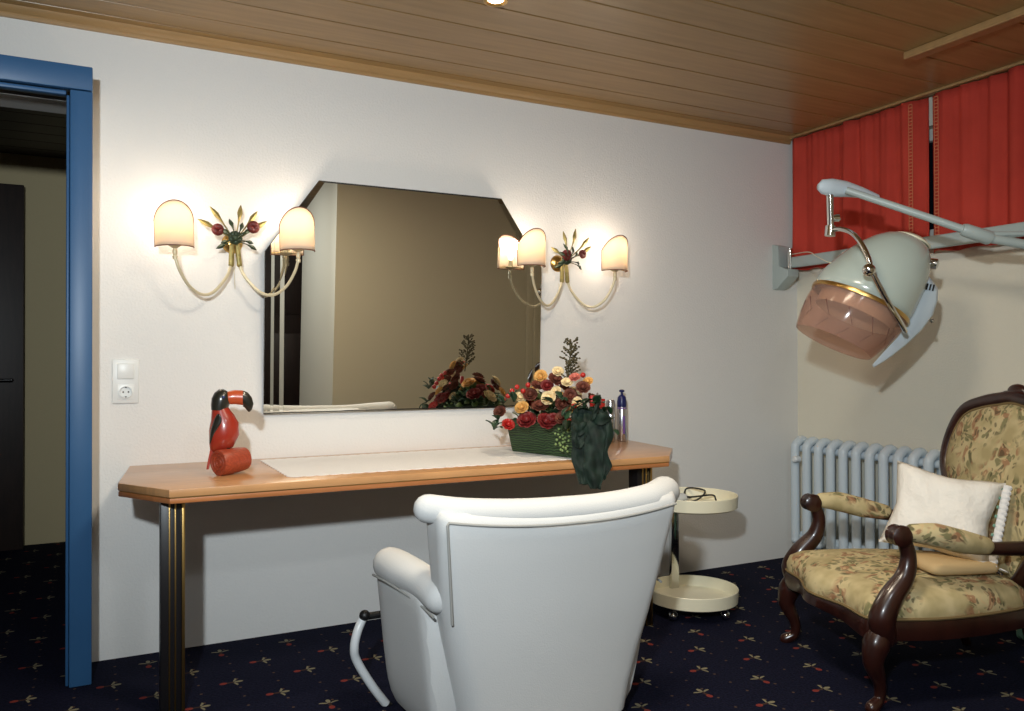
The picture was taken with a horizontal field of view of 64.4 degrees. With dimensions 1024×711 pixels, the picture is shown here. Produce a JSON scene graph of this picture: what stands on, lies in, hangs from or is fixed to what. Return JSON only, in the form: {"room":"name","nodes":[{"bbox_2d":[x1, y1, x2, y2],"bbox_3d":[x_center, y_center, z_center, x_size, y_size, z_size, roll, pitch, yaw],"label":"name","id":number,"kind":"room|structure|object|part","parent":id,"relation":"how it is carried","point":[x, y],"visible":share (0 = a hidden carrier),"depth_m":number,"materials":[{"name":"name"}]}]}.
{"room":"hair salon","nodes":[
{"label":"hair salon","id":0,"kind":"room"},
{"bbox_2d":[0,153,65,544],"bbox_3d":[-2.080,-0.034,5.732,5.919,2.477,0.100,0,-1,-27],"label":"wall","id":1,"kind":"structure","parent":0,"point":[43,179],"depth_m":5.21,"materials":[{"name":"beige paint"}]},
{"bbox_2d":[0,183,24,550],"bbox_3d":[-3.473,0.070,4.811,1.000,2.260,0.129,0,-1,-27],"label":"door","id":2,"kind":"structure","parent":1,"relation":"in","point":[12,196],"depth_m":5.01,"materials":[{"name":"brown wood"}]},
{"bbox_3d":[-3.111,0.150,4.959,0.119,0.018,0.064,0,-1,-27],"label":"handle","id":3,"kind":"part","parent":2,"relation":"part of","materials":[{"name":"black paint"}]},
{"bbox_2d":[0,106,65,158],"bbox_3d":[-1.526,-1.313,4.655,5.919,0.060,2.345,0,-1,-27],"label":"ceiling","id":4,"kind":"structure","parent":0,"point":[22,131],"depth_m":4.69,"materials":[{"name":"brown wood"}]},
{"bbox_2d":[0,16,797,661],"bbox_3d":[-0.890,-0.056,3.583,6.079,2.477,0.120,0,-1,-27],"label":"wall","id":5,"kind":"structure","parent":0,"point":[697,336],"depth_m":3.62,"materials":[{"name":"white paint"}]},
{"bbox_2d":[0,54,92,687],"bbox_3d":[-2.026,0.070,2.794,1.038,2.218,0.246,0,-1,-27],"label":"door frame","id":6,"kind":"structure","parent":5,"relation":"in","point":[72,84],"depth_m":2.90,"materials":[{"name":"blue paint"}]},
{"bbox_2d":[112,359,138,402],"bbox_3d":[-1.512,0.101,3.184,0.094,0.172,0.021,0,-1,-27],"label":"wall socket","id":7,"kind":"object","parent":5,"relation":"attached to","point":[125,372],"visible":1,"depth_m":3.18,"materials":[{"name":"white plastic"}]},
{"bbox_2d":[153,199,314,296],"bbox_3d":[-1.112,-0.426,3.281,0.614,0.377,0.222,-2,0,-27],"label":"wall lamp","id":8,"kind":"object","parent":5,"relation":"attached to","point":[173,220],"visible":1,"depth_m":3.28,"materials":[{"name":"gold metal"}]},
{"bbox_3d":[-1.290,-0.504,3.108,0.139,0.170,0.070,-2,0,-27],"label":"lampshade","id":9,"kind":"part","parent":8,"relation":"part of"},
{"bbox_3d":[-1.219,-0.316,3.222,0.014,0.163,0.254,-1,-1,40],"label":"arm","id":10,"kind":"part","parent":8,"relation":"part of","materials":[{"name":"beige metal"}]},
{"bbox_3d":[-1.148,-0.466,3.350,0.084,0.084,0.067,-2,0,-27],"label":"wall plate","id":11,"kind":"part","parent":8,"relation":"part of","materials":[{"name":"gold metal"}]},
{"bbox_3d":[-1.132,-0.431,3.321,0.053,0.141,0.024,-2,0,-27],"label":"stem","id":12,"kind":"part","parent":8,"relation":"part of","materials":[{"name":"gold metal"}]},
{"bbox_3d":[-0.999,-0.320,3.336,0.254,0.157,0.016,0,0,-4],"label":"arm","id":13,"kind":"part","parent":8,"relation":"part of","materials":[{"name":"beige metal"}]},
{"bbox_3d":[-0.872,-0.516,3.323,0.139,0.170,0.070,-2,0,-27],"label":"lampshade","id":14,"kind":"part","parent":8,"relation":"part of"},
{"bbox_2d":[0,2,791,144],"bbox_3d":[-0.956,-1.275,3.475,5.859,0.040,0.034,0,-1,-27],"label":"trim","id":15,"kind":"structure","parent":5,"relation":"attached to","point":[7,10],"depth_m":3.59,"materials":[{"name":"brown wood"}]},
{"bbox_2d":[263,180,541,414],"bbox_3d":[-0.450,-0.251,3.706,1.321,1.001,0.061,0,-1,-27],"label":"wall mirror","id":16,"kind":"object","parent":5,"relation":"attached to","point":[405,299],"visible":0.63,"depth_m":3.67,"materials":[{"name":"black mirror"}]},
{"bbox_3d":[-0.459,0.247,3.722,1.321,0.004,0.016,0,2,-27],"label":"rail","id":17,"kind":"part","parent":16,"relation":"part of","materials":[{"name":"silver metal"}]},
{"bbox_2d":[517,228,627,307],"bbox_3d":[0.280,-0.433,3.994,0.614,0.395,0.222,0,-1,-27],"label":"wall lamp","id":18,"kind":"object","parent":5,"relation":"attached to","point":[531,246],"visible":1,"depth_m":4.00,"materials":[{"name":"gold metal"}]},
{"bbox_3d":[0.104,-0.508,3.822,0.139,0.170,0.070,0,-1,-27],"label":"lampshade","id":19,"kind":"part","parent":18,"relation":"part of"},
{"bbox_3d":[0.171,-0.315,3.934,0.015,0.160,0.254,-1,-1,40],"label":"arm","id":20,"kind":"part","parent":18,"relation":"part of","materials":[{"name":"beige metal"}]},
{"bbox_3d":[0.245,-0.463,4.063,0.084,0.084,0.067,0,-1,-27],"label":"wall plate","id":21,"kind":"part","parent":18,"relation":"part of","materials":[{"name":"gold metal"}]},
{"bbox_3d":[0.260,-0.428,4.033,0.053,0.141,0.024,0,-1,-27],"label":"stem","id":22,"kind":"part","parent":18,"relation":"part of","materials":[{"name":"gold metal"}]},
{"bbox_3d":[0.392,-0.315,4.048,0.254,0.160,0.015,0,0,-4],"label":"arm","id":23,"kind":"part","parent":18,"relation":"part of","materials":[{"name":"beige metal"}]},
{"bbox_3d":[0.523,-0.507,4.036,0.139,0.170,0.070,0,-1,-27],"label":"lampshade","id":24,"kind":"part","parent":18,"relation":"part of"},
{"bbox_2d":[772,179,1023,366],"bbox_3d":[1.576,-0.349,3.778,0.964,0.806,1.785,0,-1,-27],"label":"dryer","id":25,"kind":"object","parent":5,"relation":"attached to","point":[880,284],"visible":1,"depth_m":3.36,"materials":[{"name":"grey plastic"}]},
{"bbox_3d":[1.475,-0.488,4.075,0.055,0.206,1.263,0,0,11],"label":"power cord","id":26,"kind":"part","parent":25,"relation":"part of","materials":[{"name":"beige plastic"}]},
{"bbox_3d":[1.355,-0.613,3.460,0.033,0.150,0.030,0,-1,-27],"label":"hanging rod","id":27,"kind":"part","parent":25,"relation":"part of","materials":[{"name":"silver metal"}]},
{"bbox_2d":[816,285,896,334],"bbox_3d":[1.483,-0.269,3.466,0.363,0.362,0.344,0,-1,-27],"label":"visor","id":28,"kind":"object","parent":25,"relation":"on","point":[863,307],"depth_m":3.36,"materials":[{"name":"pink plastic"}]},
{"bbox_3d":[1.420,-0.332,3.208,0.051,0.051,0.163,0,-1,34],"label":"yoke knob","id":29,"kind":"part","parent":25,"relation":"part of","materials":[{"name":"silver metal"}]},
{"bbox_2d":[815,231,930,324],"bbox_3d":[1.524,-0.327,3.469,0.453,0.398,0.418,0,-1,-27],"label":"hood","id":30,"kind":"object","parent":25,"relation":"attached to","point":[901,260],"depth_m":3.32,"materials":[{"name":"grey plastic"}]},
{"bbox_3d":[2.000,-0.543,3.941,0.026,0.062,1.685,0,-1,-27],"label":"wall arm","id":31,"kind":"part","parent":25,"relation":"part of","materials":[{"name":"white metal"}]},
{"bbox_3d":[1.886,-0.538,3.304,0.990,0.360,0.094,0,-1,13],"label":"balance arm","id":32,"kind":"part","parent":25,"relation":"part of","materials":[{"name":"white metal"}]},
{"bbox_3d":[1.780,-0.388,3.438,0.046,0.049,0.045,0,-1,32],"label":"control knob","id":33,"kind":"part","parent":25,"relation":"part of","materials":[{"name":"silver metal"}]},
{"bbox_3d":[2.144,-0.486,3.244,0.456,0.027,0.020,0,0,7],"label":"tension rod","id":34,"kind":"part","parent":25,"relation":"part of","materials":[{"name":"grey metal"}]},
{"bbox_2d":[0,0,1023,135],"bbox_3d":[0.299,-1.347,1.253,6.069,0.060,5.135,0,-1,-27],"label":"ceiling","id":35,"kind":"structure","parent":0,"point":[783,67],"depth_m":3.36,"materials":[{"name":"brown wood"}]},
{"bbox_2d":[483,0,507,6],"bbox_3d":[-0.060,-1.297,2.976,0.092,0.010,0.092,0,-1,-27],"label":"recessed light","id":36,"kind":"object","parent":35,"relation":"in","point":[491,3],"visible":1,"depth_m":2.99,"materials":[{"name":"gold metal"}]},
{"bbox_3d":[-0.060,-1.298,2.976,0.056,0.005,0.056,0,-1,-27],"label":"bulb","id":37,"kind":"part","parent":36,"relation":"part of","materials":[{"name":"beige glass"}]},
{"bbox_2d":[790,60,1023,138],"bbox_3d":[2.135,-1.293,3.857,0.040,0.013,2.120,0,-1,-27],"label":"rail","id":38,"kind":"object","parent":35,"relation":"attached to","point":[1005,68],"visible":1,"depth_m":4.07,"materials":[{"name":"brown wood"}]},
{"bbox_2d":[792,97,928,269],"bbox_3d":[1.848,-0.886,4.405,0.065,0.779,0.878,0,-1,-27],"label":"curtain","id":39,"kind":"object","parent":38,"relation":"hanging from","point":[885,153],"visible":0.75,"depth_m":4.34,"materials":[{"name":"red fabric"}]},
{"bbox_3d":[1.992,-0.881,4.061,0.002,0.750,0.023,0,-1,-27],"label":"lace trim","id":40,"kind":"part","parent":39,"relation":"part of","materials":[{"name":"brown fabric"}]},
{"bbox_2d":[932,65,1023,252],"bbox_3d":[2.324,-0.895,3.480,0.066,0.779,1.164,0,-1,-27],"label":"curtain","id":41,"kind":"object","parent":38,"relation":"hanging from","point":[978,126],"visible":0.92,"depth_m":3.79,"materials":[{"name":"red fabric"}]},
{"bbox_3d":[2.055,-0.882,3.936,0.002,0.750,0.023,0,-1,-27],"label":"lace trim","id":42,"kind":"part","parent":41,"relation":"part of","materials":[{"name":"brown fabric"}]},
{"bbox_2d":[904,6,1023,59],"bbox_3d":[2.232,-1.296,2.503,0.085,0.032,2.260,0,-1,-27],"label":"trim","id":43,"kind":"structure","parent":35,"relation":"attached to","point":[1015,16],"depth_m":3.25,"materials":[{"name":"brown wood"}]},
{"bbox_2d":[0,542,1023,710],"bbox_3d":[-0.234,1.221,2.340,6.519,0.100,8.000,0,-1,-27],"label":"floor","id":44,"kind":"structure","parent":0,"point":[694,661],"depth_m":3.08,"materials":[{"name":"blue carpet"}]},
{"bbox_2d":[118,439,672,710],"bbox_3d":[-0.316,0.806,3.388,2.394,0.748,0.733,0,-1,-27],"label":"table","id":45,"kind":"object","parent":44,"relation":"on","point":[174,485],"visible":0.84,"depth_m":2.77,"materials":[{"name":"brown wood"}]},
{"bbox_3d":[-1.135,0.826,2.703,0.066,0.700,0.066,0,-1,-27],"label":"leg","id":46,"kind":"part","parent":45,"relation":"part of","materials":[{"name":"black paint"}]},
{"bbox_2d":[206,389,253,475],"bbox_3d":[-1.029,0.276,2.954,0.121,0.308,0.135,0,-1,35],"label":"figurine","id":47,"kind":"object","parent":45,"relation":"on","point":[223,459],"visible":1,"depth_m":2.92,"materials":[{"name":"red ceramic"}]},
{"bbox_3d":[-0.317,0.470,3.391,2.391,0.017,0.732,0,-1,-27],"label":"edge moulding","id":48,"kind":"part","parent":45,"relation":"part of","materials":[{"name":"brown wood"}]},
{"bbox_2d":[260,446,570,476],"bbox_3d":[-0.379,0.430,3.363,1.192,0.002,0.592,0,-1,-27],"label":"table runner","id":49,"kind":"object","parent":45,"relation":"on","point":[415,460],"visible":0.84,"depth_m":3.31,"materials":[{"name":"white fabric"}]},
{"bbox_2d":[485,337,618,489],"bbox_3d":[0.183,0.243,3.474,0.461,0.592,0.634,0,-1,-43],"label":"flower basket","id":50,"kind":"object","parent":49,"relation":"on","point":[586,437],"visible":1,"depth_m":3.40,"materials":[{"name":"green wicker"}]},
{"bbox_2d":[508,419,571,457],"bbox_3d":[0.185,0.358,3.579,0.313,0.141,0.472,0,-1,-27],"label":"basket","id":51,"kind":"object","parent":50,"relation":"attached to","point":[549,436],"depth_m":3.49,"materials":[{"name":"green wicker"}]},
{"bbox_2d":[589,395,593,408],"bbox_3d":[0.331,0.239,3.360,0.040,0.148,0.040,0,-1,-27],"label":"bottle","id":52,"kind":"object","parent":45,"relation":"on","point":[591,406],"depth_m":3.35,"materials":[{"name":"red plastic"}]},
{"bbox_2d":[606,400,614,441],"bbox_3d":[0.496,0.329,4.087,0.044,0.212,0.044,0,-1,-27],"label":"spray can","id":53,"kind":"object","parent":45,"relation":"on","point":[611,403],"visible":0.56,"depth_m":4.07,"materials":[{"name":"silver metal"}]},
{"bbox_2d":[617,389,626,441],"bbox_3d":[0.557,0.304,4.124,0.050,0.263,0.050,0,-1,-27],"label":"spray can","id":54,"kind":"object","parent":45,"relation":"on","point":[621,400],"visible":1,"depth_m":4.10,"materials":[{"name":"silver metal"}]},
{"bbox_3d":[0.559,0.829,3.569,0.066,0.700,0.066,0,-1,-27],"label":"leg","id":55,"kind":"part","parent":45,"relation":"part of","materials":[{"name":"black paint"}]},
{"bbox_2d":[350,476,679,710],"bbox_3d":[0.039,0.792,2.631,0.980,0.803,0.645,0,-1,-27],"label":"armchair","id":56,"kind":"object","parent":44,"relation":"on","point":[519,604],"visible":1,"depth_m":2.37,"materials":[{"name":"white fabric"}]},
{"bbox_3d":[-0.295,0.902,2.509,0.143,0.474,0.399,0,-1,-30],"label":"armrest","id":57,"kind":"part","parent":56,"relation":"part of","materials":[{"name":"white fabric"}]},
{"bbox_3d":[0.332,0.903,2.829,0.145,0.474,0.399,0,-1,-24],"label":"armrest","id":58,"kind":"part","parent":56,"relation":"part of","materials":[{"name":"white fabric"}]},
{"bbox_2d":[653,487,738,620],"bbox_3d":[0.829,0.907,3.735,0.410,0.545,0.410,0,-1,-27],"label":"trolley","id":59,"kind":"object","parent":44,"relation":"on","point":[685,593],"visible":0.8,"depth_m":3.77,"materials":[{"name":"beige plastic"}]},
{"bbox_3d":[0.778,0.881,3.909,0.045,0.480,0.022,0,-1,-27],"label":"post","id":60,"kind":"part","parent":59,"relation":"part of","materials":[{"name":"silver metal"}]},
{"bbox_2d":[678,493,691,500],"bbox_3d":[0.769,0.658,3.748,0.168,0.049,0.050,0,-1,-44],"label":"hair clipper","id":61,"kind":"object","parent":59,"relation":"in","point":[682,496],"visible":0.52,"depth_m":3.74,"materials":[{"name":"white plastic"}]},
{"bbox_2d":[653,575,738,612],"bbox_3d":[0.829,1.091,3.733,0.410,0.062,0.410,0,-1,-27],"label":"tray","id":62,"kind":"object","parent":59,"relation":"on","point":[685,593],"depth_m":3.77,"materials":[{"name":"beige plastic"}]},
{"bbox_2d":[683,487,716,500],"bbox_3d":[0.839,0.653,3.825,0.191,0.054,0.203,0,-1,-27],"label":"eyeglasses","id":63,"kind":"object","parent":59,"relation":"in","point":[704,490],"visible":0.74,"depth_m":3.80,"materials":[{"name":"black plastic"}]},
{"bbox_2d":[673,487,737,514],"bbox_3d":[0.828,0.665,3.736,0.410,0.060,0.410,0,-1,-27],"label":"tray","id":64,"kind":"object","parent":59,"relation":"on","point":[727,501],"depth_m":3.57,"materials":[{"name":"beige plastic"}]},
{"bbox_2d":[791,435,940,551],"bbox_3d":[1.915,0.817,4.131,0.175,0.727,1.221,0,-1,-27],"label":"radiator","id":65,"kind":"object","parent":44,"relation":"on","point":[887,454],"visible":0.43,"depth_m":4.32,"materials":[{"name":"white metal"}]},
{"bbox_2d":[778,384,1023,710],"bbox_3d":[1.517,0.646,3.038,0.873,1.076,0.780,0,0,-5],"label":"armchair","id":66,"kind":"object","parent":44,"relation":"on","point":[882,595],"visible":0.94,"depth_m":2.87,"materials":[{"name":"beige fabric"}]},
{"bbox_3d":[1.148,1.033,3.340,0.108,0.310,0.083,0,0,-5],"label":"leg","id":67,"kind":"part","parent":66,"relation":"part of","materials":[{"name":"brown wood"}]},
{"bbox_3d":[1.437,0.770,3.337,0.651,0.403,0.091,0,0,2],"label":"arm","id":68,"kind":"part","parent":66,"relation":"part of","materials":[{"name":"beige fabric"}]},
{"bbox_3d":[1.207,1.027,2.681,0.108,0.310,0.083,0,0,-5],"label":"leg","id":69,"kind":"part","parent":66,"relation":"part of","materials":[{"name":"brown wood"}]},
{"bbox_3d":[1.440,0.909,3.035,0.705,0.065,0.715,0,0,-5],"label":"seat rail","id":70,"kind":"part","parent":66,"relation":"part of","materials":[{"name":"brown wood"}]},
{"bbox_3d":[1.441,0.872,3.036,0.701,0.010,0.710,0,0,-5],"label":"braid trim","id":71,"kind":"part","parent":66,"relation":"part of","materials":[{"name":"brown fabric"}]},
{"bbox_3d":[1.441,0.826,3.036,0.688,0.120,0.698,0,0,-5],"label":"seat","id":72,"kind":"part","parent":66,"relation":"part of","materials":[{"name":"beige fabric"}]},
{"bbox_3d":[1.490,0.765,2.739,0.651,0.403,0.091,0,0,-13],"label":"arm","id":73,"kind":"part","parent":66,"relation":"part of","materials":[{"name":"brown wood"}]},
{"bbox_2d":[916,552,1008,575],"bbox_3d":[1.587,0.743,2.922,0.287,0.048,0.201,0,0,-7],"label":"seat cushion","id":74,"kind":"object","parent":66,"relation":"on","point":[936,563],"visible":0.76,"depth_m":2.83,"materials":[{"name":"brown fabric"}]},
{"bbox_2d":[879,460,1011,566],"bbox_3d":[1.580,0.577,2.973,0.424,0.354,0.187,0,-1,34],"label":"throw pillow","id":75,"kind":"object","parent":74,"relation":"on","point":[923,496],"visible":0.77,"depth_m":2.92,"materials":[{"name":"cotton"},{"name":"white lace"}]},
{"bbox_3d":[1.794,1.013,3.299,0.137,0.335,0.050,0,0,-5],"label":"leg","id":76,"kind":"part","parent":66,"relation":"part of","materials":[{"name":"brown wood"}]},
{"bbox_3d":[1.842,0.515,3.074,0.203,0.814,0.738,0,0,-5],"label":"frame","id":77,"kind":"part","parent":66,"relation":"part of","materials":[{"name":"brown wood"}]},
{"bbox_3d":[1.826,0.489,3.073,0.146,0.626,0.643,0,0,-5],"label":"braid trim","id":78,"kind":"part","parent":66,"relation":"part of","materials":[{"name":"brown"}]},
{"bbox_3d":[1.840,0.493,3.074,0.179,0.626,0.637,0,0,-5],"label":"panel","id":79,"kind":"part","parent":66,"relation":"part of","materials":[{"name":"beige fabric"}]},
{"bbox_2d":[1016,629,1023,639],"bbox_3d":[2.285,0.942,3.215,0.250,0.460,0.470,0,-1,-27],"label":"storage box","id":80,"kind":"object","parent":44,"relation":"on","point":[1019,633],"visible":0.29,"depth_m":3.34,"materials":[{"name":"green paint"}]},
{"bbox_2d":[797,72,1023,551],"bbox_3d":[2.941,-0.074,2.592,0.160,2.477,5.135,0,-1,-27],"label":"wall","id":81,"kind":"structure","parent":0,"point":[973,347],"depth_m":4.12,"materials":[{"name":"beige paint"}]},
{"bbox_2d":[929,129,933,235],"bbox_3d":[2.287,-0.868,3.874,0.050,0.570,1.800,0,-1,-27],"label":"window","id":82,"kind":"structure","parent":81,"relation":"in","point":[931,209],"depth_m":4.16,"materials":[{"name":"black glass"}]}
]}

